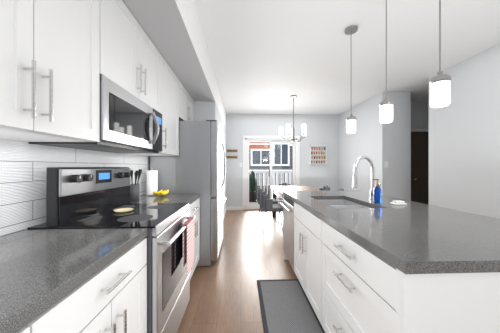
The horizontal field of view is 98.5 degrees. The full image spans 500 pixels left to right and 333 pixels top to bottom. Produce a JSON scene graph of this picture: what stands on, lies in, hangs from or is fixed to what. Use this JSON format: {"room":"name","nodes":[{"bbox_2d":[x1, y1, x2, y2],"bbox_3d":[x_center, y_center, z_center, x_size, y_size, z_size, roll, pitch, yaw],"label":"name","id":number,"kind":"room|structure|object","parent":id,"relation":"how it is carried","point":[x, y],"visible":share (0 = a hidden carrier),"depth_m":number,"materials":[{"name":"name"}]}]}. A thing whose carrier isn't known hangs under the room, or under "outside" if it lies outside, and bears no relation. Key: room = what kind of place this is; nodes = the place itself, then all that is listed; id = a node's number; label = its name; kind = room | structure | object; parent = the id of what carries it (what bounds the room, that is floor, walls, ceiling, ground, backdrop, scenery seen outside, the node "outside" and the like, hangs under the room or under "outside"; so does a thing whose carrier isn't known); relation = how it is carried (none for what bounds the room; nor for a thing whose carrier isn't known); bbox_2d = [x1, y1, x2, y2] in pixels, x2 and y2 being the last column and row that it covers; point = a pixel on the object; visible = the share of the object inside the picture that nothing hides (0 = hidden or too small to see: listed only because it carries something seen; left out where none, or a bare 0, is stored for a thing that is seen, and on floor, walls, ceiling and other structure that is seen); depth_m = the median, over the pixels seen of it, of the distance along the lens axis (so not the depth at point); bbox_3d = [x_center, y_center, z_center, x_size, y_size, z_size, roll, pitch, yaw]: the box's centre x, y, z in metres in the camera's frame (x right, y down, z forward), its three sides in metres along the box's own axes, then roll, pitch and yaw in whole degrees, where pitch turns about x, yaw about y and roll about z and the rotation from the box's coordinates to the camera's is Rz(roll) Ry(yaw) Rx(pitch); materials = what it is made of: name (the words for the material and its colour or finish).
{"room":"kitchen","nodes":[
{"label":"kitchen","id":0,"kind":"room"},
{"bbox_2d":[3,156,149,235],"bbox_3d":[-1.288,-0.130,2.068,0.120,2.740,8.640,0,0,-2],"label":"wall","id":1,"kind":"structure","parent":0,"point":[148,163],"depth_m":2.66,"materials":[{"name":"white paint"}]},
{"bbox_2d":[0,0,99,141],"bbox_3d":[-0.980,-0.595,0.748,0.384,0.930,0.798,0,0,-2],"label":"upper cabinet","id":2,"kind":"object","parent":1,"relation":"attached to","point":[49,70],"visible":1,"depth_m":0.85,"materials":[{"name":"white wood"}]},
{"bbox_2d":[0,139,146,235],"bbox_3d":[-1.145,0.094,0.180,0.008,0.468,4.855,0,0,-2],"label":"tile backsplash","id":3,"kind":"structure","parent":1,"relation":"attached to","point":[24,166],"depth_m":1.17,"materials":[{"name":"white tile"}]},
{"bbox_2d":[100,0,160,112],"bbox_3d":[-0.996,-0.780,1.590,0.421,0.560,0.880,0,0,-2],"label":"upper cabinet","id":4,"kind":"object","parent":1,"relation":"attached to","point":[130,58],"visible":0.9,"depth_m":1.46,"materials":[{"name":"white wood"}]},
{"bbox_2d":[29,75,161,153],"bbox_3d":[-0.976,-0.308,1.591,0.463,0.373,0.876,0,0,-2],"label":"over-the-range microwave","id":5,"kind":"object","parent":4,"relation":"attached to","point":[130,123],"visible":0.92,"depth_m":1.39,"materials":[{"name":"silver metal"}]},
{"bbox_2d":[128,55,178,155],"bbox_3d":[-1.027,-0.595,2.324,0.421,0.930,0.584,0,0,-2],"label":"upper cabinet","id":6,"kind":"object","parent":1,"relation":"attached to","point":[170,107],"visible":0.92,"depth_m":2.30,"materials":[{"name":"white wood"}]},
{"bbox_2d":[179,81,193,120],"bbox_3d":[-1.058,-0.835,3.058,0.421,0.450,0.880,0,0,-2],"label":"upper cabinet","id":7,"kind":"object","parent":1,"relation":"attached to","point":[186,106],"visible":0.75,"depth_m":2.95,"materials":[{"name":"white wood"}]},
{"bbox_2d":[122,0,225,126],"bbox_3d":[-0.862,-1.282,1.936,0.720,0.436,8.340,0,0,-2],"label":"soffit","id":8,"kind":"object","parent":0,"point":[173,30],"depth_m":1.93,"materials":[{"name":"white paint"}]},
{"bbox_2d":[194,101,225,213],"bbox_3d":[-0.982,0.088,4.806,0.720,2.304,2.595,0,0,-2],"label":"wall","id":9,"kind":"structure","parent":0,"point":[205,110],"depth_m":3.52,"materials":[{"name":"white paint"}]},
{"bbox_2d":[177,210,297,332],"bbox_3d":[1.410,1.290,2.181,6.200,0.100,8.640,0,0,-2],"label":"floor","id":10,"kind":"structure","parent":0,"point":[224,296],"depth_m":2.45,"materials":[{"name":"brown wood"}]},
{"bbox_2d":[0,228,146,332],"bbox_3d":[-0.781,0.785,-0.495,0.672,0.910,3.277,0,0,-2],"label":"base cabinet","id":11,"kind":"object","parent":10,"relation":"on","point":[73,280],"depth_m":0.78,"materials":[{"name":"white"}]},
{"bbox_2d":[27,167,194,332],"bbox_3d":[-0.824,0.623,1.527,0.737,1.235,0.752,0,0,-2],"label":"range","id":12,"kind":"object","parent":10,"relation":"on","point":[85,197],"visible":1,"depth_m":1.34,"materials":[{"name":"grey metal"}]},
{"bbox_2d":[113,208,133,212],"bbox_3d":[-0.905,0.315,1.543,0.130,0.014,0.130,0,0,-2],"label":"spoon rest","id":13,"kind":"object","parent":12,"relation":"on","point":[122,210],"visible":1,"depth_m":1.55,"materials":[{"name":"beige ceramic"}]},
{"bbox_2d":[130,194,199,278],"bbox_3d":[-0.897,0.785,2.264,0.672,0.910,0.714,0,0,-2],"label":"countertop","id":14,"kind":"structure","parent":10,"relation":"on","point":[193,200],"depth_m":2.33,"materials":[{"name":"white"}]},
{"bbox_2d":[130,169,141,201],"bbox_3d":[-1.098,0.177,2.055,0.134,0.305,0.138,0,0,-2],"label":"utensil crock","id":15,"kind":"object","parent":14,"relation":"on","point":[134,191],"visible":0.81,"depth_m":2.03,"materials":[{"name":"grey"}]},
{"bbox_2d":[145,167,157,195],"bbox_3d":[-1.125,0.169,2.475,0.140,0.320,0.140,0,0,-2],"label":"paper towel","id":16,"kind":"object","parent":14,"relation":"on","point":[152,180],"visible":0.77,"depth_m":2.43,"materials":[{"name":"white paper"}]},
{"bbox_2d":[153,190,168,195],"bbox_3d":[-0.981,0.295,2.381,0.125,0.066,0.188,0,0,-2],"label":"bananas","id":17,"kind":"object","parent":14,"relation":"on","point":[162,192],"visible":1,"depth_m":2.33,"materials":[{"name":"yellow food"}]},
{"bbox_2d":[150,120,225,265],"bbox_3d":[-0.793,0.331,3.070,0.892,1.818,0.856,0,0,-2],"label":"fridge","id":18,"kind":"object","parent":10,"relation":"on","point":[195,166],"visible":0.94,"depth_m":2.65,"materials":[{"name":"grey metal"}]},
{"bbox_2d":[257,185,277,222],"bbox_3d":[0.390,0.841,4.971,0.444,0.802,0.519,0,0,-2],"label":"dining chair","id":19,"kind":"object","parent":10,"relation":"on","point":[275,201],"visible":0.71,"depth_m":4.80,"materials":[{"name":"grey fabric"}]},
{"bbox_2d":[260,189,282,232],"bbox_3d":[0.421,0.841,4.221,0.444,0.802,0.519,0,0,-2],"label":"dining chair","id":20,"kind":"object","parent":10,"relation":"on","point":[266,204],"visible":0.94,"depth_m":4.02,"materials":[{"name":"grey fabric"}]},
{"bbox_2d":[276,183,290,211],"bbox_3d":[0.954,0.841,5.667,0.519,0.802,0.444,0,0,-2],"label":"dining chair","id":21,"kind":"object","parent":10,"relation":"on","point":[284,184],"visible":0.17,"depth_m":5.82,"materials":[{"name":"grey fabric"}]},
{"bbox_2d":[257,279,324,332],"bbox_3d":[0.339,1.234,1.581,0.470,0.010,1.530,0,0,-2],"label":"mat","id":22,"kind":"object","parent":10,"relation":"on","point":[285,306],"visible":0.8,"depth_m":1.86,"materials":[{"name":"grey fabric"}]},
{"bbox_2d":[271,186,321,216],"bbox_3d":[0.997,0.863,4.621,0.900,0.755,1.550,0,0,-2],"label":"dining table","id":23,"kind":"object","parent":10,"relation":"on","point":[278,191],"visible":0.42,"depth_m":4.75,"materials":[{"name":"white wood"}]},
{"bbox_2d":[319,185,329,190],"bbox_3d":[1.593,0.841,5.021,0.444,0.802,0.519,0,0,-2],"label":"dining chair","id":24,"kind":"object","parent":10,"relation":"on","point":[325,188],"visible":0.15,"depth_m":4.96,"materials":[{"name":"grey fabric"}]},
{"bbox_2d":[281,195,499,332],"bbox_3d":[0.983,0.807,1.848,1.080,0.866,2.146,0,0,-2],"label":"kitchen island","id":25,"kind":"object","parent":10,"relation":"on","point":[360,261],"depth_m":0.96,"materials":[{"name":"white wood"}]},
{"bbox_2d":[283,191,499,274],"bbox_3d":[0.789,0.351,1.840,0.598,0.042,2.170,0,0,-2],"label":"island countertop","id":26,"kind":"structure","parent":25,"relation":"on","point":[419,246],"depth_m":0.99,"materials":[{"name":"grey stone"}]},
{"bbox_2d":[321,199,368,206],"bbox_3d":[0.874,0.471,2.058,0.426,0.221,0.736,0,0,-2],"label":"sink","id":27,"kind":"object","parent":26,"relation":"in","point":[332,202],"depth_m":2.35,"materials":[{"name":"silver metal"}]},
{"bbox_2d":[352,156,380,198],"bbox_3d":[1.132,0.112,2.128,0.292,0.433,0.149,0,0,-2],"label":"faucet","id":28,"kind":"object","parent":26,"relation":"on","point":[355,181],"visible":0.79,"depth_m":2.10,"materials":[{"name":"silver metal"}]},
{"bbox_2d":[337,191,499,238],"bbox_3d":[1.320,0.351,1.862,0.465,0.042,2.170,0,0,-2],"label":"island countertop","id":29,"kind":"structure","parent":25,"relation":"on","point":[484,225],"depth_m":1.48,"materials":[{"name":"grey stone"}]},
{"bbox_2d":[372,179,381,202],"bbox_3d":[1.148,0.221,1.950,0.077,0.217,0.063,0,0,-2],"label":"soap bottle","id":30,"kind":"object","parent":29,"relation":"on","point":[377,194],"visible":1,"depth_m":1.93,"materials":[{"name":"blue plastic"}]},
{"bbox_2d":[390,200,406,204],"bbox_3d":[1.293,0.314,1.876,0.110,0.030,0.070,0,0,-2],"label":"tray","id":31,"kind":"object","parent":29,"relation":"on","point":[397,202],"visible":1,"depth_m":1.85,"materials":[{"name":"white ceramic"}]},
{"bbox_2d":[226,114,337,209],"bbox_3d":[1.388,-0.130,6.279,5.900,2.740,0.150,0,0,-2],"label":"wall","id":32,"kind":"structure","parent":0,"point":[321,130],"depth_m":6.20,"materials":[{"name":"white paint"}]},
{"bbox_2d":[227,150,236,157],"bbox_3d":[-0.506,-0.354,6.094,0.300,0.248,0.059,0,0,-2],"label":"shelf","id":33,"kind":"object","parent":32,"relation":"attached to","point":[231,151],"visible":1,"depth_m":6.11,"materials":[{"name":"brown wood"}]},
{"bbox_2d":[227,206,242,209],"bbox_3d":[-0.427,1.190,6.122,0.440,0.100,0.012,0,0,-2],"label":"baseboard","id":34,"kind":"structure","parent":32,"relation":"attached to","point":[233,208],"depth_m":6.12,"materials":[{"name":"white wood"}]},
{"bbox_2d":[243,136,299,208],"bbox_3d":[0.610,0.170,6.226,1.640,2.100,0.150,0,0,-2],"label":"sliding glass door","id":35,"kind":"structure","parent":32,"relation":"in","point":[269,162],"depth_m":6.19,"materials":[{"name":"white"}]},
{"bbox_2d":[310,145,326,163],"bbox_3d":[1.962,-0.335,6.192,0.480,0.530,0.070,0,0,-2],"label":"framed picture","id":36,"kind":"object","parent":32,"relation":"attached to","point":[318,154],"visible":1,"depth_m":6.19,"materials":[{"name":"white plastic"}]},
{"bbox_2d":[194,0,499,114],"bbox_3d":[1.410,-1.550,2.181,6.200,0.100,8.640,0,0,-2],"label":"ceiling","id":37,"kind":"structure","parent":0,"point":[269,56],"depth_m":2.69,"materials":[{"name":"white paint"}]},
{"bbox_2d":[279,95,305,142],"bbox_3d":[0.929,-1.005,4.618,0.598,0.990,0.573,0,0,-2],"label":"chandelier","id":38,"kind":"object","parent":37,"relation":"hanging from","point":[290,132],"visible":1,"depth_m":4.58,"materials":[{"name":"white glass"}]},
{"bbox_2d":[345,25,357,133],"bbox_3d":[1.103,-0.932,2.348,0.130,1.135,0.130,0,0,-2],"label":"pendant light","id":39,"kind":"object","parent":37,"relation":"hanging from","point":[351,118],"visible":1,"depth_m":2.32,"materials":[{"name":"white glass"}]},
{"bbox_2d":[379,0,393,122],"bbox_3d":[1.127,-0.932,1.779,0.130,1.135,0.130,0,0,-2],"label":"pendant light","id":40,"kind":"object","parent":37,"relation":"hanging from","point":[386,109],"visible":1,"depth_m":1.75,"materials":[{"name":"white glass"}]},
{"bbox_2d":[429,0,450,107],"bbox_3d":[1.147,-0.932,1.299,0.130,1.135,0.130,0,0,-2],"label":"pendant light","id":41,"kind":"object","parent":37,"relation":"hanging from","point":[439,84],"visible":1,"depth_m":1.27,"materials":[{"name":"white glass"}]},
{"bbox_2d":[338,92,410,200],"bbox_3d":[2.906,-0.130,5.296,0.590,2.740,1.940,0,0,-2],"label":"wall","id":42,"kind":"structure","parent":0,"point":[376,141],"depth_m":4.43,"materials":[{"name":"white paint"}]},
{"bbox_2d":[411,101,428,128],"bbox_3d":[3.728,-0.130,5.021,1.030,2.740,0.120,0,0,-2],"label":"wall","id":43,"kind":"structure","parent":0,"point":[419,115],"depth_m":4.97,"materials":[{"name":"white paint"}]},
{"bbox_2d":[411,129,428,203],"bbox_3d":[3.927,0.188,4.924,0.620,2.105,0.081,0,0,-2],"label":"door","id":44,"kind":"structure","parent":43,"relation":"attached to","point":[419,165],"depth_m":4.93,"materials":[{"name":"brown wood"}]},
{"bbox_2d":[429,44,499,218],"bbox_3d":[3.849,-0.130,0.812,1.440,2.740,5.700,0,0,-2],"label":"wall","id":45,"kind":"structure","parent":0,"point":[464,150],"depth_m":2.98,"materials":[{"name":"white paint"}]}
]}

